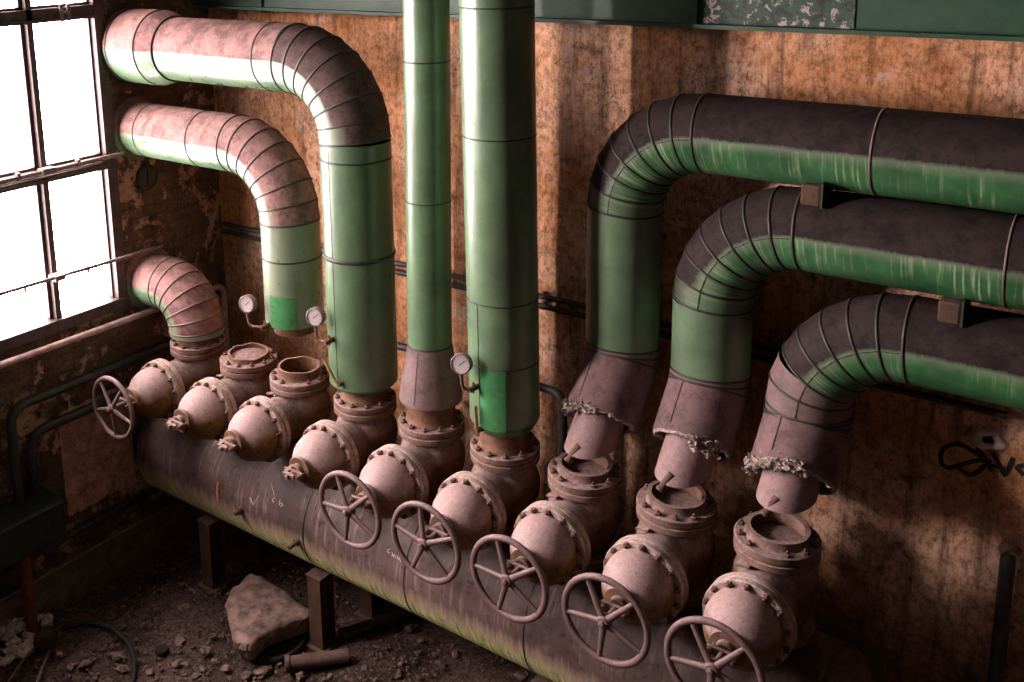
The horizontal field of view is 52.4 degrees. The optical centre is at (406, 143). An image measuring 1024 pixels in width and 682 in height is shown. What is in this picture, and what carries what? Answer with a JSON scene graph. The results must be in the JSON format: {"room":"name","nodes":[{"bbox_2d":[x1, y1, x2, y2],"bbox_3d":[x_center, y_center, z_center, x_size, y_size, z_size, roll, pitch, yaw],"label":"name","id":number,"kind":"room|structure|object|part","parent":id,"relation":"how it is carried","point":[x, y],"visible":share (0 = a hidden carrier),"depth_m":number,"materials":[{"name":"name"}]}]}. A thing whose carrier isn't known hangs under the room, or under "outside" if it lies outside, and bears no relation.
{"room":"abandoned boiler room","nodes":[
{"label":"abandoned boiler room","id":0,"kind":"room"},
{"bbox_2d":[0,0,225,591],"bbox_3d":[-3.660,1.030,9.240,0.400,7.030,4.900,8,15,38],"label":"wall","id":1,"kind":"structure","parent":0,"point":[79,462],"depth_m":10.11,"materials":[{"name":"paint"}]},
{"bbox_2d":[0,0,129,352],"bbox_3d":[-3.680,-0.141,8.711,0.194,4.020,2.740,8,15,38],"label":"window","id":2,"kind":"structure","parent":1,"relation":"in","point":[56,102],"depth_m":9.44,"materials":[{"name":"glass"}]},
{"bbox_2d":[0,151,124,186],"bbox_3d":[-3.553,0.356,8.719,0.090,0.111,2.812,8,15,38],"label":"rod","id":3,"kind":"object","parent":2,"relation":"attached to","point":[49,170],"visible":1,"depth_m":9.17,"materials":[{"name":"metal"}]},
{"bbox_2d":[0,244,163,295],"bbox_3d":[-3.403,1.262,9.005,0.120,0.095,3.138,8,15,38],"label":"rod","id":4,"kind":"object","parent":2,"relation":"attached to","point":[57,276],"visible":1,"depth_m":9.36,"materials":[{"name":"metal"}]},
{"bbox_2d":[0,486,159,576],"bbox_3d":[-4.159,4.004,8.696,0.070,0.070,6.600,8,15,38],"label":"conduit","id":5,"kind":"object","parent":1,"relation":"attached to","point":[74,532],"visible":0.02,"depth_m":10.05,"materials":[{"name":"black metal"}]},
{"bbox_2d":[0,496,206,647],"bbox_3d":[-5.068,4.720,7.637,0.140,0.460,10.400,8,15,38],"label":"baseboard","id":6,"kind":"structure","parent":1,"relation":"attached to","point":[58,590],"depth_m":10.13,"materials":[{"name":"concrete"}]},
{"bbox_2d":[0,499,181,601],"bbox_3d":[-4.110,4.219,8.641,0.026,0.026,6.500,8,15,38],"label":"conduit","id":7,"kind":"object","parent":6,"relation":"on","point":[178,500],"visible":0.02,"depth_m":9.97,"materials":[{"name":"metal"}]},
{"bbox_2d":[0,284,229,368],"bbox_3d":[-3.160,2.405,9.599,0.062,1.269,3.999,8,15,38],"label":"pipe","id":8,"kind":"object","parent":1,"relation":"attached to","point":[10,361],"visible":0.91,"depth_m":9.79,"materials":[{"name":"metal"}]},
{"bbox_2d":[136,165,157,189],"bbox_3d":[-2.552,0.330,10.163,0.060,0.250,0.250,8,15,38],"label":"round cover","id":9,"kind":"object","parent":1,"relation":"attached to","point":[146,175],"visible":1,"depth_m":10.14,"materials":[{"name":"brown metal"}]},
{"bbox_3d":[-2.536,0.332,10.151,0.020,0.150,0.020,8,15,38],"label":"handle","id":10,"kind":"part","parent":9,"relation":"part of","materials":[{"name":"black metal"}]},
{"bbox_2d":[113,96,323,336],"bbox_3d":[-1.704,0.606,9.454,2.309,1.913,0.616,8,15,38],"label":"pipe","id":11,"kind":"object","parent":1,"relation":"attached to","point":[280,182],"visible":0.98,"depth_m":8.82,"materials":[{"name":"green metal"}]},
{"bbox_2d":[239,294,270,330],"bbox_3d":[-1.317,1.456,8.910,0.274,0.311,0.091,2,12,16],"label":"pressure gauge","id":12,"kind":"object","parent":11,"relation":"attached to","point":[248,302],"visible":1,"depth_m":8.89,"materials":[{"name":"metal"}]},
{"bbox_3d":[-1.066,1.447,8.827,0.240,0.290,0.034,2,12,18],"label":"patch plate","id":13,"kind":"part","parent":11,"relation":"part of","materials":[{"name":"green paint"}]},
{"bbox_2d":[0,521,536,681],"bbox_3d":[-0.223,5.554,3.971,13.000,0.099,10.700,8,15,38],"label":"floor","id":14,"kind":"structure","parent":0,"point":[168,618],"depth_m":9.33,"materials":[{"name":"brown soil"}]},
{"bbox_2d":[0,612,53,665],"bbox_3d":[-3.521,4.423,9.258,0.491,0.235,0.897,8,15,38],"label":"rubble","id":15,"kind":"object","parent":14,"relation":"on","point":[13,651],"visible":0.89,"depth_m":9.25,"materials":[{"name":"stone"}]},
{"bbox_2d":[0,487,66,633],"bbox_3d":[-3.484,3.889,9.248,0.400,1.245,0.880,8,15,38],"label":"tank","id":16,"kind":"object","parent":14,"relation":"on","point":[28,527],"visible":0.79,"depth_m":9.20,"materials":[{"name":"metal"}]},
{"bbox_3d":[-3.411,4.056,9.306,0.110,0.890,0.110,8,15,38],"label":"leg","id":17,"kind":"part","parent":16,"relation":"part of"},
{"bbox_3d":[-3.500,3.294,9.123,0.400,0.030,0.880,8,15,38],"label":"lid","id":18,"kind":"part","parent":16,"relation":"part of","materials":[{"name":"metal"}]},
{"bbox_2d":[26,386,128,495],"bbox_3d":[-2.862,2.817,10.088,0.090,0.785,1.846,8,15,38],"label":"pipe","id":19,"kind":"object","parent":16,"relation":"attached to","point":[31,452],"visible":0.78,"depth_m":9.43,"materials":[{"name":"black metal"}]},
{"bbox_2d":[5,338,171,503],"bbox_3d":[-2.918,2.680,9.992,0.090,1.096,2.014,8,15,38],"label":"pipe","id":20,"kind":"object","parent":16,"relation":"attached to","point":[11,430],"visible":0.8,"depth_m":9.36,"materials":[{"name":"black metal"}]},
{"bbox_2d":[33,627,56,652],"bbox_3d":[-3.242,4.446,9.251,0.200,0.197,0.138,-4,12,-12],"label":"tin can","id":21,"kind":"object","parent":14,"relation":"on","point":[45,638],"visible":1,"depth_m":9.20,"materials":[{"name":"brown metal"}]},
{"bbox_2d":[56,651,62,657],"bbox_3d":[-3.064,4.520,9.123,0.068,0.045,0.068,0,12,7],"label":"stone","id":22,"kind":"object","parent":14,"relation":"on","point":[59,654],"visible":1,"depth_m":9.11,"materials":[{"name":"stone"}]},
{"bbox_2d":[66,663,74,672],"bbox_3d":[-2.918,4.547,8.954,0.077,0.050,0.085,3,13,22],"label":"stone","id":23,"kind":"object","parent":14,"relation":"on","point":[69,668],"visible":1,"depth_m":8.94,"materials":[{"name":"beige stone"}]},
{"bbox_2d":[78,658,92,668],"bbox_3d":[-2.802,4.530,8.997,0.089,0.072,0.153,8,15,38],"label":"stone","id":24,"kind":"object","parent":14,"relation":"on","point":[84,664],"visible":1,"depth_m":8.97,"materials":[{"name":"stone"}]},
{"bbox_2d":[62,620,136,681],"bbox_3d":[-2.591,4.511,9.010,0.460,0.038,1.410,-9,14,-32],"label":"cable","id":25,"kind":"object","parent":14,"relation":"on","point":[113,629],"visible":1,"depth_m":9.36,"materials":[{"name":"black rubber"}]},
{"bbox_2d":[110,651,124,659],"bbox_3d":[-2.543,4.504,9.094,0.142,0.049,0.095,-2,12,-1],"label":"stone","id":26,"kind":"object","parent":14,"relation":"on","point":[116,654],"visible":1,"depth_m":9.07,"materials":[{"name":"beige stone"}]},
{"bbox_2d":[116,664,128,672],"bbox_3d":[-2.462,4.538,8.935,0.127,0.044,0.079,8,15,38],"label":"stone","id":27,"kind":"object","parent":14,"relation":"on","point":[120,667],"visible":1,"depth_m":8.93,"materials":[{"name":"beige stone"}]},
{"bbox_2d":[145,669,153,674],"bbox_3d":[-2.212,4.545,8.879,0.069,0.042,0.065,-4,12,-14],"label":"stone","id":28,"kind":"object","parent":14,"relation":"on","point":[148,671],"visible":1,"depth_m":8.87,"materials":[{"name":"stone"}]},
{"bbox_2d":[155,644,168,656],"bbox_3d":[-2.168,4.482,9.141,0.124,0.040,0.124,8,15,38],"label":"stone","id":29,"kind":"object","parent":14,"relation":"on","point":[161,650],"visible":1,"depth_m":9.12,"materials":[{"name":"stone"}]},
{"bbox_2d":[175,633,184,645],"bbox_3d":[-2.037,4.450,9.275,0.090,0.053,0.144,-3,12,-6],"label":"stone","id":30,"kind":"object","parent":14,"relation":"on","point":[179,640],"visible":1,"depth_m":9.24,"materials":[{"name":"stone"}]},
{"bbox_2d":[177,603,189,612],"bbox_3d":[-2.097,4.365,9.702,0.122,0.061,0.101,-4,12,-14],"label":"stone","id":31,"kind":"object","parent":14,"relation":"on","point":[184,607],"visible":1,"depth_m":9.69,"materials":[{"name":"stone"}]},
{"bbox_2d":[191,673,200,678],"bbox_3d":[-1.803,4.551,8.820,0.063,0.038,0.082,8,15,38],"label":"stone","id":32,"kind":"object","parent":14,"relation":"on","point":[195,675],"visible":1,"depth_m":8.81,"materials":[{"name":"beige stone"}]},
{"bbox_2d":[200,646,210,655],"bbox_3d":[-1.788,4.478,9.130,0.094,0.068,0.096,8,15,38],"label":"stone","id":33,"kind":"object","parent":14,"relation":"on","point":[204,650],"visible":1,"depth_m":9.11,"materials":[{"name":"stone"}]},
{"bbox_2d":[196,513,232,595],"bbox_3d":[-1.883,3.952,10.005,0.240,0.716,0.260,8,15,38],"label":"support post","id":34,"kind":"object","parent":14,"relation":"on","point":[211,536],"visible":0.83,"depth_m":9.98,"materials":[{"name":"brown metal"}]},
{"bbox_3d":[-1.892,3.610,9.934,0.170,0.016,0.190,8,15,38],"label":"cap plate","id":35,"kind":"part","parent":34,"relation":"part of","materials":[{"name":"brown metal"}]},
{"bbox_3d":[-1.875,4.290,10.076,0.240,0.024,0.260,8,15,38],"label":"plate","id":36,"kind":"part","parent":34,"relation":"part of","materials":[{"name":"brown metal"}]},
{"bbox_2d":[221,664,230,670],"bbox_3d":[-1.564,4.523,8.903,0.080,0.036,0.075,0,12,6],"label":"stone","id":37,"kind":"object","parent":14,"relation":"on","point":[225,667],"visible":1,"depth_m":8.89,"materials":[{"name":"stone"}]},
{"bbox_2d":[241,671,250,680],"bbox_3d":[-1.372,4.538,8.796,0.086,0.058,0.099,-3,12,-9],"label":"stone","id":38,"kind":"object","parent":14,"relation":"on","point":[245,676],"visible":1,"depth_m":8.78,"materials":[{"name":"beige stone"}]},
{"bbox_2d":[253,666,271,675],"bbox_3d":[-1.244,4.518,8.867,0.115,0.058,0.145,8,15,38],"label":"stone","id":39,"kind":"object","parent":14,"relation":"on","point":[262,670],"visible":1,"depth_m":8.84,"materials":[{"name":"stone"}]},
{"bbox_2d":[0,540,529,681],"bbox_3d":[-0.971,4.379,9.539,5.877,0.060,2.532,-1,12,2],"label":"rubble","id":40,"kind":"object","parent":14,"relation":"on","point":[440,663],"visible":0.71,"depth_m":9.20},
{"bbox_2d":[7,646,35,681],"bbox_3d":[-3.357,4.529,8.966,0.046,0.024,0.502,0,12,9],"label":"metal rod","id":41,"kind":"object","parent":40,"relation":"on","point":[34,647],"visible":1,"depth_m":8.98,"materials":[{"name":"metal"}]},
{"bbox_2d":[36,649,50,681],"bbox_3d":[-3.151,4.531,8.931,0.033,0.024,0.446,-2,12,-4],"label":"metal rod","id":42,"kind":"object","parent":40,"relation":"on","point":[49,650],"visible":1,"depth_m":8.94,"materials":[{"name":"metal"}]},
{"bbox_2d":[171,660,179,666],"bbox_3d":[-2.007,4.521,8.972,0.078,0.046,0.070,8,15,38],"label":"stone","id":43,"kind":"object","parent":40,"relation":"on","point":[176,663],"visible":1,"depth_m":8.96,"materials":[{"name":"stone"}]},
{"bbox_2d":[225,573,309,659],"bbox_3d":[-1.367,4.258,9.286,0.901,0.231,0.780,8,15,38],"label":"rock","id":44,"kind":"object","parent":40,"relation":"on","point":[261,615],"visible":0.98,"depth_m":9.17,"materials":[{"name":"stone"}]},
{"bbox_2d":[238,631,307,664],"bbox_3d":[-1.208,4.425,9.244,0.644,0.067,0.644,8,15,38],"label":"hoop","id":45,"kind":"object","parent":14,"relation":"on","point":[258,660],"visible":0.33,"depth_m":8.96},
{"bbox_2d":[295,671,304,680],"bbox_3d":[-0.909,4.531,8.781,0.088,0.068,0.092,8,15,38],"label":"stone","id":46,"kind":"object","parent":14,"relation":"on","point":[300,676],"visible":1,"depth_m":8.76,"materials":[{"name":"beige stone"}]},
{"bbox_2d":[284,648,348,672],"bbox_3d":[-0.778,4.447,8.892,0.544,0.144,0.144,-3,12,-8],"label":"pipe offcut","id":47,"kind":"object","parent":14,"relation":"on","point":[336,657],"visible":1,"depth_m":8.85,"materials":[{"name":"brown metal"}]},
{"bbox_2d":[305,567,341,651],"bbox_3d":[-0.754,4.107,9.126,0.240,0.716,0.260,8,15,38],"label":"support post","id":48,"kind":"object","parent":14,"relation":"on","point":[320,584],"visible":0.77,"depth_m":9.10,"materials":[{"name":"brown metal"}]},
{"bbox_3d":[-0.763,3.765,9.054,0.170,0.016,0.190,8,15,38],"label":"cap plate","id":49,"kind":"part","parent":48,"relation":"part of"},
{"bbox_3d":[-0.745,4.445,9.197,0.240,0.024,0.260,8,15,38],"label":"plate","id":50,"kind":"part","parent":48,"relation":"part of","materials":[{"name":"brown metal"}]},
{"bbox_2d":[361,664,368,670],"bbox_3d":[-0.359,4.504,8.865,0.067,0.041,0.057,-6,13,-20],"label":"stone","id":51,"kind":"object","parent":14,"relation":"on","point":[365,667],"visible":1,"depth_m":8.86,"materials":[{"name":"beige stone"}]},
{"bbox_2d":[353,587,390,620],"bbox_3d":[-0.332,4.009,9.520,0.240,0.724,0.260,8,15,38],"label":"support post","id":52,"kind":"object","parent":14,"relation":"on","point":[372,605],"visible":0.34,"depth_m":9.53,"materials":[{"name":"brown metal"}]},
{"bbox_3d":[-0.323,4.351,9.592,0.240,0.024,0.260,8,15,38],"label":"plate","id":53,"kind":"part","parent":52,"relation":"part of","materials":[{"name":"brown metal"}]},
{"bbox_2d":[136,417,872,681],"bbox_3d":[0.171,3.354,8.511,6.822,1.035,1.118,8,15,38],"label":"horizontal pipe","id":54,"kind":"object","parent":52,"relation":"on","point":[254,497],"visible":0.5,"depth_m":7.93,"materials":[{"name":"metal"}]},
{"bbox_2d":[92,333,225,439],"bbox_3d":[-2.288,2.262,9.779,0.602,0.679,1.342,7,15,36],"label":"valve","id":55,"kind":"object","parent":54,"relation":"on","point":[156,391],"visible":0.69,"depth_m":9.53,"materials":[{"name":"metal"}]},
{"bbox_3d":[-2.584,2.364,9.383,0.042,0.041,0.180,8,15,38],"label":"stem","id":56,"kind":"part","parent":55,"relation":"part of","materials":[{"name":"brown metal"}]},
{"bbox_2d":[126,247,224,347],"bbox_3d":[-2.206,1.479,10.062,0.965,0.804,0.624,8,15,38],"label":"pipe","id":57,"kind":"object","parent":55,"relation":"on","point":[189,303],"visible":0.99,"depth_m":9.85,"materials":[{"name":"pink metal"}]},
{"bbox_2d":[165,343,277,440],"bbox_3d":[-1.679,2.321,9.372,0.558,0.700,1.231,8,15,38],"label":"valve","id":58,"kind":"object","parent":54,"relation":"on","point":[206,411],"visible":0.78,"depth_m":9.21,"materials":[{"name":"metal"}]},
{"bbox_2d":[216,356,330,461],"bbox_3d":[-1.165,2.374,8.968,0.558,0.733,1.231,8,15,38],"label":"valve","id":59,"kind":"object","parent":54,"relation":"on","point":[263,428],"visible":0.97,"depth_m":8.90,"materials":[{"name":"metal"}]},
{"bbox_2d":[281,388,397,490],"bbox_3d":[-0.562,2.483,8.505,0.558,0.679,1.231,8,15,38],"label":"valve","id":60,"kind":"object","parent":54,"relation":"on","point":[347,443],"visible":0.81,"depth_m":8.31,"materials":[{"name":"metal"}]},
{"bbox_2d":[101,8,397,406],"bbox_3d":[-1.389,0.433,9.158,3.126,3.179,0.714,8,15,38],"label":"pipe","id":61,"kind":"object","parent":60,"relation":"on","point":[343,96],"visible":1,"depth_m":8.29,"materials":[{"name":"green metal"}]},
{"bbox_2d":[306,306,334,345],"bbox_3d":[-0.705,1.484,8.405,0.234,0.311,0.093,4,13,24],"label":"pressure gauge","id":62,"kind":"object","parent":61,"relation":"attached to","point":[315,316],"visible":1,"depth_m":8.39,"materials":[{"name":"metal"}]},
{"bbox_2d":[322,357,343,386],"bbox_3d":[-0.598,1.865,8.460,0.207,0.222,0.081,8,15,38],"label":"thermometer","id":63,"kind":"object","parent":61,"relation":"attached to","point":[337,383],"visible":1,"depth_m":8.43,"materials":[{"name":"gold metal"}]},
{"bbox_3d":[-0.361,1.988,8.685,0.576,0.045,0.576,8,15,38],"label":"plate","id":64,"kind":"part","parent":61,"relation":"part of","materials":[{"name":"metal"}]},
{"bbox_3d":[-0.898,2.591,8.092,0.042,0.041,0.145,8,15,38],"label":"stem","id":65,"kind":"part","parent":60,"relation":"part of","materials":[{"name":"brown metal"}]},
{"bbox_2d":[319,408,464,549],"bbox_3d":[-0.064,2.566,8.047,0.602,0.679,1.342,7,15,36],"label":"valve","id":66,"kind":"object","parent":54,"relation":"on","point":[393,475],"visible":0.84,"depth_m":7.82,"materials":[{"name":"metal"}]},
{"bbox_2d":[399,0,462,429],"bbox_3d":[0.138,-0.008,7.818,0.504,4.514,0.506,8,15,38],"label":"pipe","id":67,"kind":"object","parent":66,"relation":"on","point":[430,390],"visible":0.99,"depth_m":7.79,"materials":[{"name":"green metal"}]},
{"bbox_2d":[391,430,539,584],"bbox_3d":[0.485,2.642,7.620,0.602,0.679,1.342,7,15,36],"label":"valve","id":68,"kind":"object","parent":54,"relation":"on","point":[467,507],"visible":0.89,"depth_m":7.39,"materials":[{"name":"metal"}]},
{"bbox_3d":[0.189,2.744,7.224,0.042,0.041,0.180,8,15,38],"label":"stem","id":69,"kind":"part","parent":68,"relation":"part of","materials":[{"name":"pink metal"}]},
{"bbox_2d":[458,0,539,456],"bbox_3d":[0.662,0.063,7.411,0.590,4.516,0.539,8,15,38],"label":"pipe","id":70,"kind":"object","parent":68,"relation":"on","point":[498,69],"visible":0.94,"depth_m":7.29,"materials":[{"name":"green metal"}]},
{"bbox_2d":[450,352,479,392],"bbox_3d":[0.424,1.676,7.541,0.211,0.311,0.103,0,12,7],"label":"pressure gauge","id":71,"kind":"object","parent":70,"relation":"attached to","point":[461,363],"visible":1,"depth_m":7.52,"materials":[{"name":"metal"}]},
{"bbox_2d":[473,405,484,432],"bbox_3d":[0.531,2.026,7.609,0.082,0.210,0.050,-9,14,-32],"label":"thermometer","id":72,"kind":"object","parent":70,"relation":"attached to","point":[478,429],"visible":1,"depth_m":7.59,"materials":[{"name":"gold metal"}]},
{"bbox_3d":[0.625,1.876,7.532,0.198,0.475,0.024,4,13,25],"label":"patch plate","id":73,"kind":"part","parent":70,"relation":"part of","materials":[{"name":"green metal"}]},
{"bbox_2d":[470,452,621,623],"bbox_3d":[1.020,2.703,7.201,0.602,0.702,1.342,7,15,36],"label":"valve","id":74,"kind":"object","parent":54,"relation":"on","point":[553,541],"visible":0.97,"depth_m":7.01,"materials":[{"name":"metal"}]},
{"bbox_3d":[0.725,2.817,6.807,0.042,0.041,0.180,8,15,38],"label":"stem","id":75,"kind":"part","parent":74,"relation":"part of","materials":[{"name":"metal"}]},
{"bbox_3d":[1.045,2.507,7.362,0.060,0.036,0.100,-12,16,-40],"label":"tag plate","id":76,"kind":"part","parent":74,"relation":"part of","materials":[{"name":"pink metal"}]},
{"bbox_2d":[562,480,716,668],"bbox_3d":[1.568,2.778,6.774,0.603,0.702,1.342,7,15,36],"label":"valve","id":77,"kind":"object","parent":54,"relation":"on","point":[654,573],"visible":1,"depth_m":6.59,"materials":[{"name":"metal"}]},
{"bbox_3d":[1.272,2.892,6.381,0.042,0.041,0.180,8,15,38],"label":"stem","id":78,"kind":"part","parent":77,"relation":"part of","materials":[{"name":"metal"}]},
{"bbox_3d":[1.593,2.582,6.935,0.060,0.036,0.100,-12,16,-40],"label":"tag plate","id":79,"kind":"part","parent":77,"relation":"part of","materials":[{"name":"metal"}]},
{"bbox_2d":[664,510,821,681],"bbox_3d":[2.138,2.856,6.331,0.602,0.702,1.342,8,15,40],"label":"valve","id":80,"kind":"object","parent":54,"relation":"on","point":[755,614],"visible":0.98,"depth_m":6.22,"materials":[{"name":"metal"}]},
{"bbox_3d":[1.809,2.966,5.963,0.042,0.041,0.180,8,15,38],"label":"stem","id":81,"kind":"part","parent":80,"relation":"part of","materials":[{"name":"metal"}]},
{"bbox_3d":[2.130,2.655,6.518,0.060,0.036,0.100,-12,16,-40],"label":"tag plate","id":82,"kind":"part","parent":80,"relation":"part of","materials":[{"name":"metal"}]},
{"bbox_2d":[338,608,415,640],"bbox_3d":[-0.239,4.340,9.383,0.798,0.100,0.100,-7,13,-25],"label":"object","id":83,"kind":"object","parent":14,"relation":"on","point":[344,633],"visible":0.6,"depth_m":9.32,"materials":[{"name":"black metal"}]},
{"bbox_2d":[405,623,414,632],"bbox_3d":[0.024,4.387,9.351,0.093,0.062,0.090,8,15,38],"label":"stone","id":84,"kind":"object","parent":14,"relation":"on","point":[410,627],"visible":1,"depth_m":9.33,"materials":[{"name":"brown stone"}]},
{"bbox_2d":[452,652,457,657],"bbox_3d":[0.420,4.452,9.004,0.059,0.036,0.086,0,12,6],"label":"stone","id":85,"kind":"object","parent":14,"relation":"on","point":[455,654],"visible":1,"depth_m":8.98,"materials":[{"name":"stone"}]},
{"bbox_2d":[513,672,525,680],"bbox_3d":[0.954,4.497,8.721,0.119,0.049,0.080,8,15,38],"label":"stone","id":86,"kind":"object","parent":14,"relation":"on","point":[520,676],"visible":1,"depth_m":8.70,"materials":[{"name":"stone"}]},
{"bbox_2d":[531,674,552,681],"bbox_3d":[1.027,4.351,7.740,0.240,0.716,0.260,8,15,38],"label":"stone","id":87,"kind":"object","parent":14,"relation":"on","point":[538,678],"visible":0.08,"depth_m":7.70,"materials":[{"name":"brown stone"}]},
{"bbox_2d":[987,542,1021,681],"bbox_3d":[3.891,3.659,6.833,0.150,2.285,0.128,2,12,14],"label":"standpipe","id":88,"kind":"object","parent":14,"relation":"on","point":[1009,551],"visible":1,"depth_m":6.66,"materials":[{"name":"metal"}]},
{"bbox_2d":[397,341,566,455],"bbox_3d":[0.305,2.882,9.162,2.515,2.175,0.070,8,15,38],"label":"pipe","id":89,"kind":"object","parent":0,"point":[562,420],"visible":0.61,"depth_m":8.24,"materials":[{"name":"metal"}]},
{"bbox_2d":[208,8,1023,681],"bbox_3d":[3.090,1.324,7.237,13.300,7.130,0.304,8,15,38],"label":"wall","id":90,"kind":"structure","parent":0,"point":[915,522],"depth_m":7.40,"materials":[{"name":"orange paint"}]},
{"bbox_2d":[192,0,1023,41],"bbox_3d":[2.878,-0.833,6.586,12.700,0.260,0.200,8,15,38],"label":"trim","id":91,"kind":"structure","parent":90,"relation":"attached to","point":[990,20],"depth_m":6.88,"materials":[{"name":"paint"}]},
{"bbox_3d":[2.461,-0.883,6.881,1.001,0.197,0.012,8,15,38],"label":"flaking panel","id":92,"kind":"part","parent":91,"relation":"part of","materials":[{"name":"paint"}]},
{"bbox_2d":[222,221,1006,406],"bbox_3d":[0.928,1.234,8.719,7.280,0.070,0.084,8,15,38],"label":"pipe","id":93,"kind":"object","parent":90,"relation":"attached to","point":[543,295],"visible":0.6,"depth_m":8.44,"materials":[{"name":"metal"}]},
{"bbox_2d":[223,229,1007,418],"bbox_3d":[0.931,1.317,8.736,7.280,0.070,0.084,8,15,38],"label":"pipe","id":94,"kind":"object","parent":90,"relation":"attached to","point":[543,305],"visible":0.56,"depth_m":6.93,"materials":[{"name":"metal"}]},
{"bbox_2d":[972,427,1008,449],"bbox_3d":[3.750,1.889,6.632,0.205,0.174,0.032,8,15,38],"label":"plaster","id":95,"kind":"object","parent":90,"relation":"attached to","point":[983,439],"visible":1,"depth_m":6.62,"materials":[{"name":"paint"}]},
{"bbox_3d":[4.843,2.878,-0.881,0.300,6.930,11.100,8,15,38],"label":"wall","id":96,"kind":"structure","parent":0,"visible":0},
{"bbox_2d":[558,92,1023,464],"bbox_3d":[4.516,1.280,5.296,8.100,2.625,1.005,7,14,34],"label":"pipe","id":97,"kind":"object","parent":96,"relation":"attached to","point":[964,160],"visible":1,"depth_m":6.79,"materials":[{"name":"green metal"}]},
{"bbox_3d":[1.181,2.205,7.339,0.134,0.149,0.068,-4,12,-10],"label":"drain spout","id":98,"kind":"part","parent":97,"relation":"part of","materials":[{"name":"brown metal"}]},
{"bbox_2d":[653,185,1023,493],"bbox_3d":[4.782,1.590,5.101,7.378,2.065,0.959,7,14,34],"label":"pipe","id":99,"kind":"object","parent":96,"relation":"attached to","point":[971,254],"visible":0.97,"depth_m":6.61,"materials":[{"name":"green metal"}]},
{"bbox_3d":[1.732,2.269,6.915,0.134,0.149,0.068,-4,12,-10],"label":"drain spout","id":100,"kind":"part","parent":99,"relation":"part of","materials":[{"name":"brown metal"}]},
{"bbox_2d":[801,182,832,208],"bbox_3d":[2.568,0.297,6.471,0.138,0.160,0.220,8,15,38],"label":"block","id":101,"kind":"object","parent":99,"relation":"on","point":[812,194],"visible":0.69,"depth_m":6.39,"materials":[{"name":"brown metal"}]},
{"bbox_2d":[741,292,1023,518],"bbox_3d":[5.034,1.912,4.945,6.723,1.464,0.893,7,14,35],"label":"pipe","id":102,"kind":"object","parent":96,"relation":"attached to","point":[817,377],"visible":1,"depth_m":6.40,"materials":[{"name":"green metal"}]},
{"bbox_3d":[2.297,2.295,6.525,0.134,0.149,0.068,-4,12,-10],"label":"drain spout","id":103,"kind":"part","parent":102,"relation":"part of","materials":[{"name":"pink metal"}]},
{"bbox_2d":[937,296,970,327],"bbox_3d":[3.227,0.963,6.091,0.138,0.160,0.220,8,15,38],"label":"block","id":104,"kind":"object","parent":102,"relation":"on","point":[951,310],"visible":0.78,"depth_m":6.02,"materials":[{"name":"brown metal"}]}
]}

